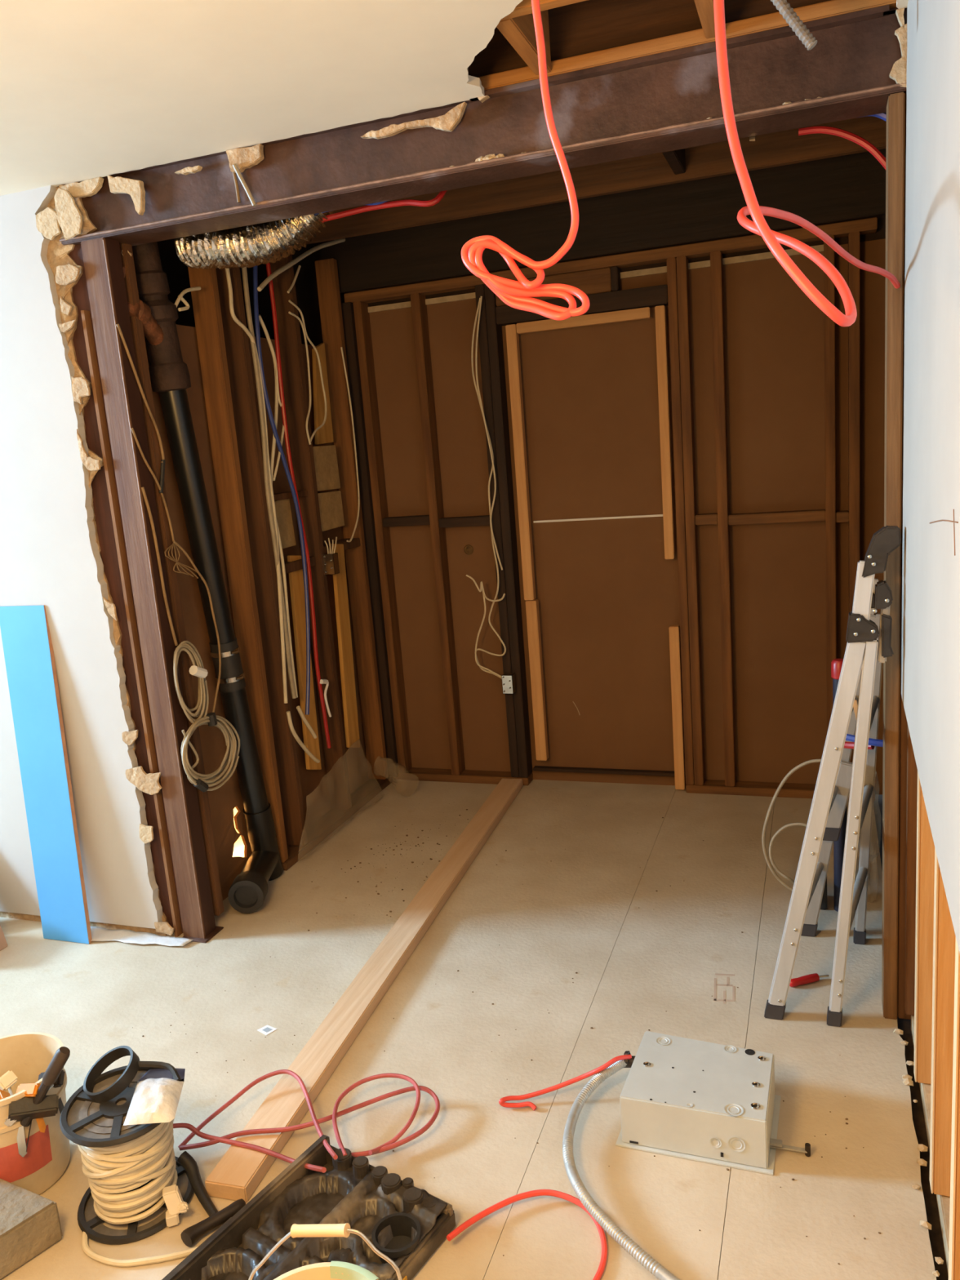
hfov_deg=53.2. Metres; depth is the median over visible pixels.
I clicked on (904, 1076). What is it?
crumb
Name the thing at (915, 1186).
crumb
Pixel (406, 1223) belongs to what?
tool case
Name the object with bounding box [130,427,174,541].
wire
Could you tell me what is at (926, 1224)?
crumb
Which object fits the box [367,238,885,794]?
wall
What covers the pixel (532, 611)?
batten
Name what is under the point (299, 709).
cable
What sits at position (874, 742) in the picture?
tube
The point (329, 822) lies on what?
plate
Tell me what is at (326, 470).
block
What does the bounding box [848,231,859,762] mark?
stud
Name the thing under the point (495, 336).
stud
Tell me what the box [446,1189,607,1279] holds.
cable
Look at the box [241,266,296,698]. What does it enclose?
cable
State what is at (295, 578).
wood strip
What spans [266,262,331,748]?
tube
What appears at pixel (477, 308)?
wire
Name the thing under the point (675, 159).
blocking
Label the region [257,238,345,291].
cable
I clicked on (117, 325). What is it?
wire
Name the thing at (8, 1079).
tool
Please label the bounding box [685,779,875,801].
plate
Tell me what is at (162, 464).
wire
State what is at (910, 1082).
crumb
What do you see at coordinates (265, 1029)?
print
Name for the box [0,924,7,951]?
cardboard box
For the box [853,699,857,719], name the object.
wooden stick
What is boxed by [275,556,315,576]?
blocking
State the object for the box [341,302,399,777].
stud
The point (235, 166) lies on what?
wire
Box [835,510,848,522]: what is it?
blocking
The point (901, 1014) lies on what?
stud
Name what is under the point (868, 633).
ladder
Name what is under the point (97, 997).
floor
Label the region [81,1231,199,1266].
cable
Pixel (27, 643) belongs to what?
board
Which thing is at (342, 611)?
wood strip
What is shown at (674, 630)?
batten
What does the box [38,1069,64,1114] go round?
tool
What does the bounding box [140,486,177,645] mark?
wire
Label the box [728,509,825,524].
blocking
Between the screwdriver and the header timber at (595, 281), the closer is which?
the screwdriver
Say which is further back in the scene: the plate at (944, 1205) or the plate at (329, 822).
the plate at (329, 822)
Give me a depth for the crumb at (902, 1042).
2.49 m
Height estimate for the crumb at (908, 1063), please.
0.013 m
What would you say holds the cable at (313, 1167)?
on the plank
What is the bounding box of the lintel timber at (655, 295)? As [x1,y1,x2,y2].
[495,284,668,325]
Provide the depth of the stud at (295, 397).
4.13 m
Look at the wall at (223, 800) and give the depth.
3.59 m
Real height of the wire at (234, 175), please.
0.085 m
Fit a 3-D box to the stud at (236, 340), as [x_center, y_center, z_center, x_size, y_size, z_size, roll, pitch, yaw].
[-0.867,-0.340,3.796,0.094,2.452,0.038,0,12,20]
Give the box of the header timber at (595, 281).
[495,267,612,306]
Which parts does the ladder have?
rail, rail, rail, rail, rail, rail, rail, rail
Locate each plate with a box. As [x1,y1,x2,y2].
[281,775,392,871]
[343,275,484,303]
[395,767,533,785]
[543,234,768,276]
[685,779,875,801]
[777,227,822,242]
[816,217,877,238]
[911,1015,914,1048]
[919,1082,930,1151]
[936,1194,950,1275]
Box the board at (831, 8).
[478,0,896,90]
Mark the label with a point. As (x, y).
(157, 1095)
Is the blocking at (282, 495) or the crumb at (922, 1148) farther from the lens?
the blocking at (282, 495)
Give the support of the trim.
attached to the wall at (50, 548)
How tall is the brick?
0.110 m
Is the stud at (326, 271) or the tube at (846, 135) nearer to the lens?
the tube at (846, 135)
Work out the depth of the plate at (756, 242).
3.93 m
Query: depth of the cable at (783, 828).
3.22 m
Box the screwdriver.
[789,973,829,986]
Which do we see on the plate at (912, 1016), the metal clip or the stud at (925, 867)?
the stud at (925, 867)
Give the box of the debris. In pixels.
[142,803,880,1264]
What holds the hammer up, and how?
on the floor
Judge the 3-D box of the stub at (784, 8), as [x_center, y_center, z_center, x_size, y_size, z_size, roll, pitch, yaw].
[0.632,-1.255,1.936,0.093,0.126,0.024,0,12,20]
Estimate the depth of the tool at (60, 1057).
2.12 m
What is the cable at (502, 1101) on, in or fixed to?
on the floor
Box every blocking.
[273,489,307,500]
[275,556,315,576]
[323,537,359,553]
[382,515,430,527]
[439,515,492,528]
[496,9,551,75]
[662,148,685,174]
[693,0,715,39]
[694,512,717,524]
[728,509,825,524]
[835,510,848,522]
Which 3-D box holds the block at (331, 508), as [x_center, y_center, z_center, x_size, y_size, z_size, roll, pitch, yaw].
[-0.696,-0.572,4.263,0.050,0.169,0.281,0,12,20]
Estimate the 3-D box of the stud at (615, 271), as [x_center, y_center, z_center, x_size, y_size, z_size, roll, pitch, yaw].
[0.573,-1.520,4.041,0.028,0.095,0.066,0,12,20]
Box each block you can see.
[0,1178,62,1279]
[271,498,295,549]
[312,444,340,491]
[317,490,344,531]
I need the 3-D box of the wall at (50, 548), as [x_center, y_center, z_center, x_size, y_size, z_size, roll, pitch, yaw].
[-1.539,-0.471,4.146,6.400,2.750,1.770,0,12,20]
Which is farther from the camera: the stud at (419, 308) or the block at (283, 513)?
the stud at (419, 308)
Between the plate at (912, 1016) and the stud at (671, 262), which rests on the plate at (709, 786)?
the stud at (671, 262)
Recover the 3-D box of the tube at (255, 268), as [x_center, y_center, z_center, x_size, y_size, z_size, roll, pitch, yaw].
[-0.778,-0.576,3.863,0.017,1.804,0.180,0,12,20]
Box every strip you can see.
[287,555,321,769]
[311,342,333,444]
[331,543,359,747]
[533,765,685,776]
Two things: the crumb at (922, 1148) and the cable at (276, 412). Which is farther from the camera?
the cable at (276, 412)
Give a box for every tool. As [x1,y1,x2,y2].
[0,1070,17,1095]
[0,1089,10,1099]
[4,1116,26,1157]
[8,1093,58,1151]
[15,1083,45,1132]
[20,1046,70,1126]
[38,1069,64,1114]
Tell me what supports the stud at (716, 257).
on the plate at (709, 786)
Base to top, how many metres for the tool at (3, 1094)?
0.132 m
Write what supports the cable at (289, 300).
attached to the stud at (295, 397)
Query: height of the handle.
0.079 m
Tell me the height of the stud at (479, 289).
2.270 m
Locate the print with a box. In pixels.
[262,1026,271,1032]
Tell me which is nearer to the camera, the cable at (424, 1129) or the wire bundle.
the cable at (424, 1129)
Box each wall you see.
[0,185,885,935]
[80,310,368,937]
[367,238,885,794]
[901,0,959,952]
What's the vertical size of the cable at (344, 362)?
0.868 m
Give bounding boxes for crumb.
[893,1028,902,1034]
[899,1040,908,1044]
[901,1074,912,1079]
[902,1078,913,1085]
[906,1060,913,1065]
[911,1183,920,1189]
[915,1158,927,1166]
[916,1144,928,1151]
[920,1220,931,1230]
[932,1270,939,1276]
[934,1257,943,1264]
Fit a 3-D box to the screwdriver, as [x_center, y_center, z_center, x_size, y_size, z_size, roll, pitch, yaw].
[0.961,0.992,2.803,0.128,0.024,0.024,-7,12,-15]
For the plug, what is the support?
attached to the wall at (607, 593)
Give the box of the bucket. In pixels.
[0,1031,70,1195]
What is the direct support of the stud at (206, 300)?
on the plate at (329, 822)
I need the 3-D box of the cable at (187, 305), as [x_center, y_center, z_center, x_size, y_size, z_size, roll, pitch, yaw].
[-1.006,-1.141,3.251,0.012,0.055,0.058,0,12,20]
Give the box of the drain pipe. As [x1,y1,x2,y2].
[127,241,283,913]
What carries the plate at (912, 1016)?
on the floor
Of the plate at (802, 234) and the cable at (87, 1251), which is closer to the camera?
the cable at (87, 1251)
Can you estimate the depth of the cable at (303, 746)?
3.94 m
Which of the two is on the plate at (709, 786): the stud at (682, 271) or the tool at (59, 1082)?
the stud at (682, 271)
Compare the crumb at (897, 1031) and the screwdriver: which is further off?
the screwdriver
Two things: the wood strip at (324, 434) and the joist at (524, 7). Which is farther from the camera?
the wood strip at (324, 434)
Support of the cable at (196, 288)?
attached to the drain pipe
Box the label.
[123,1067,185,1125]
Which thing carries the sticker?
on the floor
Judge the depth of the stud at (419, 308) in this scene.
4.51 m
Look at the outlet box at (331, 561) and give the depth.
4.17 m
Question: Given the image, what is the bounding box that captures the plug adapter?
[162,1184,188,1226]
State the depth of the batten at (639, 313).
4.08 m
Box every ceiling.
[0,0,908,215]
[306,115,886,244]
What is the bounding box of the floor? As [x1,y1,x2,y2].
[0,777,948,1279]
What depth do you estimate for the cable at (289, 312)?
4.03 m
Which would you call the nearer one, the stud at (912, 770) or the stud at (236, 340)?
the stud at (912, 770)
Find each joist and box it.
[331,115,867,211]
[499,0,586,21]
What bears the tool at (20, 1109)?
in the bucket
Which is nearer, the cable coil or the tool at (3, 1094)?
the tool at (3, 1094)
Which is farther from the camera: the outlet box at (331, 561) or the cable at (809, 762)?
the outlet box at (331, 561)
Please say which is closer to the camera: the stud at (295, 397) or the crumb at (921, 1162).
the crumb at (921, 1162)
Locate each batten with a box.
[505,324,536,599]
[515,306,651,333]
[525,599,548,760]
[654,305,675,559]
[668,625,685,790]
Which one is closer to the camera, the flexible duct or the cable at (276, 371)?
the flexible duct
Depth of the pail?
1.57 m
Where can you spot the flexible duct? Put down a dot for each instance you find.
(253, 245)
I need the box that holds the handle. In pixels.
[83,1045,181,1102]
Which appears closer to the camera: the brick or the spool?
the spool
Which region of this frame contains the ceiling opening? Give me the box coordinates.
[467,0,831,77]
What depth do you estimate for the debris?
3.57 m
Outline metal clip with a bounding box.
[749,135,755,141]
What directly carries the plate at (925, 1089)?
on the floor
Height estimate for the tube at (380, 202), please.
0.150 m
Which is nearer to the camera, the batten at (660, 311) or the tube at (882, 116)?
the tube at (882, 116)
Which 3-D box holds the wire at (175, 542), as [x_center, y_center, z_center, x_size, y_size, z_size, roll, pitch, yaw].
[-0.962,-0.043,3.312,0.008,0.626,0.180,0,12,20]
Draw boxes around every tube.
[253,265,310,714]
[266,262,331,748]
[315,200,386,214]
[323,190,447,222]
[798,125,885,169]
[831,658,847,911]
[843,741,874,749]
[845,733,883,746]
[859,112,886,121]
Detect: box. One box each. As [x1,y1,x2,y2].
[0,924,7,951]
[322,537,339,574]
[501,672,515,693]
[615,1031,810,1175]
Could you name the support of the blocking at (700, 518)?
attached to the stud at (716, 257)
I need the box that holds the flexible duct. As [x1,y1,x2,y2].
[173,210,332,269]
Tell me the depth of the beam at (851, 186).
3.91 m
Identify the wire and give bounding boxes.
[115,323,164,462]
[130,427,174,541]
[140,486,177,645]
[158,459,165,493]
[172,540,221,712]
[232,163,256,206]
[232,172,240,203]
[466,574,505,601]
[471,297,506,679]
[475,296,502,570]
[475,581,502,678]
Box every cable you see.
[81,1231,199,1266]
[173,1123,326,1173]
[174,286,200,307]
[177,294,189,311]
[177,1069,337,1159]
[179,1085,439,1157]
[225,268,287,703]
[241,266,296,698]
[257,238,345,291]
[258,314,297,697]
[272,369,284,480]
[286,711,319,763]
[287,265,301,293]
[288,299,326,442]
[288,311,311,444]
[296,706,316,738]
[332,1073,420,1155]
[340,346,359,542]
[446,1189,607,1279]
[461,0,590,320]
[498,1054,631,1110]
[713,0,900,326]
[761,759,821,891]
[768,822,807,884]
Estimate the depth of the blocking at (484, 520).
4.46 m
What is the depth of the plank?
2.75 m
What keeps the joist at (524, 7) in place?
attached to the deck
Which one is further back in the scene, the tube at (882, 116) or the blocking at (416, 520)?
the blocking at (416, 520)
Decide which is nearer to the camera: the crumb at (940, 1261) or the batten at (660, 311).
the crumb at (940, 1261)
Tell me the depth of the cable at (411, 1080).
2.33 m
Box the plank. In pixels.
[204,778,523,1202]
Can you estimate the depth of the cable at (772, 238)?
1.21 m
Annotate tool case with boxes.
[161,1134,455,1279]
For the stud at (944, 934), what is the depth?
1.89 m
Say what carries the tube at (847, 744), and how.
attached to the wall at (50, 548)
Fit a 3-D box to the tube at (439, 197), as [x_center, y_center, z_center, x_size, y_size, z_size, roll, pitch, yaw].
[-0.290,-1.343,2.856,0.457,0.144,0.108,-3,11,7]
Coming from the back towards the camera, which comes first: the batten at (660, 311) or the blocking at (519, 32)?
the batten at (660, 311)
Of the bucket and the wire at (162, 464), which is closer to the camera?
the bucket
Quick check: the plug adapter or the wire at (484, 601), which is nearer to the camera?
the plug adapter
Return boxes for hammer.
[177,1151,245,1246]
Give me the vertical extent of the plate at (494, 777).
0.038 m
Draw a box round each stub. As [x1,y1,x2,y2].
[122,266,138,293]
[770,0,817,50]
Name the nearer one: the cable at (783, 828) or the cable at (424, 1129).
the cable at (424, 1129)
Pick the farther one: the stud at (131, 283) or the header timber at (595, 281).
the header timber at (595, 281)
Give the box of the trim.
[0,911,167,936]
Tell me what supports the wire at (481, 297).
attached to the stud at (479, 289)
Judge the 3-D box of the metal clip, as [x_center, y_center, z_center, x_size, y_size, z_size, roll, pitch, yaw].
[0.686,-1.272,2.413,0.015,0.032,0.003,0,12,20]
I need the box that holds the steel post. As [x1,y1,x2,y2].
[80,237,223,942]
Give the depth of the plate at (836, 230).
3.68 m
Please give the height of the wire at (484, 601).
0.470 m
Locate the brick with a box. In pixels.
[820,876,826,910]
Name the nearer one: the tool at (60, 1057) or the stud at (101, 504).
the tool at (60, 1057)
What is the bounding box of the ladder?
[764,525,901,1026]
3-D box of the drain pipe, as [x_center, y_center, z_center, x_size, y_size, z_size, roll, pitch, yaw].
[-0.970,-0.168,3.425,0.206,2.354,0.473,-4,11,3]
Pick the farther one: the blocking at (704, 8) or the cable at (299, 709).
the cable at (299, 709)
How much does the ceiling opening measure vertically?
0.213 m
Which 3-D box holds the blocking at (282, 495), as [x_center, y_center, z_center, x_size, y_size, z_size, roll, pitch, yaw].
[-0.828,-0.592,3.947,0.065,0.025,0.368,0,12,20]
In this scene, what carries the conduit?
on the floor
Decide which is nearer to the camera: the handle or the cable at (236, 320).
the handle
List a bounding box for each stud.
[68,244,182,932]
[119,243,224,915]
[187,266,288,862]
[215,266,307,846]
[269,253,351,809]
[315,257,388,779]
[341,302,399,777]
[353,301,412,772]
[409,293,465,774]
[475,284,519,777]
[484,284,532,777]
[610,266,621,291]
[666,257,694,784]
[675,255,705,785]
[710,250,736,786]
[823,235,835,732]
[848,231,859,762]
[881,92,905,1019]
[897,93,911,1019]
[904,726,917,1015]
[913,772,934,1084]
[929,848,955,1196]
[948,939,959,1279]
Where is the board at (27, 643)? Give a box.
[0,604,92,943]
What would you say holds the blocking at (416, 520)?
attached to the stud at (419, 308)
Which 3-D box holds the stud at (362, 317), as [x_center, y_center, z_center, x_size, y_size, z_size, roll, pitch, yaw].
[-0.465,-0.450,4.652,0.038,2.270,0.088,0,12,20]
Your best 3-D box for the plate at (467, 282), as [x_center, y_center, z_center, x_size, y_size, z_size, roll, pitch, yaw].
[-0.306,-1.559,4.219,0.703,0.042,0.316,0,12,20]
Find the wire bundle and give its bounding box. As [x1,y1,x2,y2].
[164,542,202,580]
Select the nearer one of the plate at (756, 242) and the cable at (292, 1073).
the cable at (292, 1073)
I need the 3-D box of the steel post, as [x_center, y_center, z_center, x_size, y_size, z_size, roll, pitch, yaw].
[-1.041,-0.102,3.205,0.140,2.318,0.206,0,12,20]
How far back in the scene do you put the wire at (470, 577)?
4.42 m
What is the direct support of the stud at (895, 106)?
on the floor
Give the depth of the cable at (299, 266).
3.94 m
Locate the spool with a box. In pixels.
[59,1065,193,1244]
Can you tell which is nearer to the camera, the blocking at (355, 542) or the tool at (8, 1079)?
the tool at (8, 1079)
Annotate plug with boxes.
[463,544,473,555]
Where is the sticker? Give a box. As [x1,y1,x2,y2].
[257,1024,277,1035]
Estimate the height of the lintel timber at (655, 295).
0.075 m
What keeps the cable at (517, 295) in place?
hanging from the ceiling at (91, 91)
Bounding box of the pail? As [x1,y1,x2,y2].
[248,1222,402,1279]
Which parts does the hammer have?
handle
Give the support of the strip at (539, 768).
attached to the wall at (607, 593)
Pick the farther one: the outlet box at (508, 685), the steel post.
the outlet box at (508, 685)
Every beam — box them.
[57,4,906,245]
[319,148,885,293]
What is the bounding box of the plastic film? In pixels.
[90,926,193,946]
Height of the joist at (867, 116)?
0.215 m
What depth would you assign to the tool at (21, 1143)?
2.14 m
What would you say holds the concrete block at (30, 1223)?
on the floor
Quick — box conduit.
[562,1059,679,1279]
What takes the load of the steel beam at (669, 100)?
on the steel post
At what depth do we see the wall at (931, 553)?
1.66 m
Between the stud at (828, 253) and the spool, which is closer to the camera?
the spool
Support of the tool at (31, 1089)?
in the bucket
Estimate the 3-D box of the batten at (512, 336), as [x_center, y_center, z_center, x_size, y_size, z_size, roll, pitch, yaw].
[0.186,-0.786,4.328,0.046,1.223,0.044,0,12,20]
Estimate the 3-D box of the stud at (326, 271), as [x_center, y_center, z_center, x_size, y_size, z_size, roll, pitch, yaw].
[-0.601,-0.510,4.547,0.094,2.452,0.038,0,12,20]
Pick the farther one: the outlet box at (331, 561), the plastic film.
the outlet box at (331, 561)
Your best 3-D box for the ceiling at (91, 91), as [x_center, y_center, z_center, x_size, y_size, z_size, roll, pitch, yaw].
[-2.534,-0.933,1.512,6.300,0.183,3.616,0,12,20]
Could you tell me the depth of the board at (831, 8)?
2.29 m
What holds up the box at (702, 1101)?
on the floor
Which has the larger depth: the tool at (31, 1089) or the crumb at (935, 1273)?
the tool at (31, 1089)

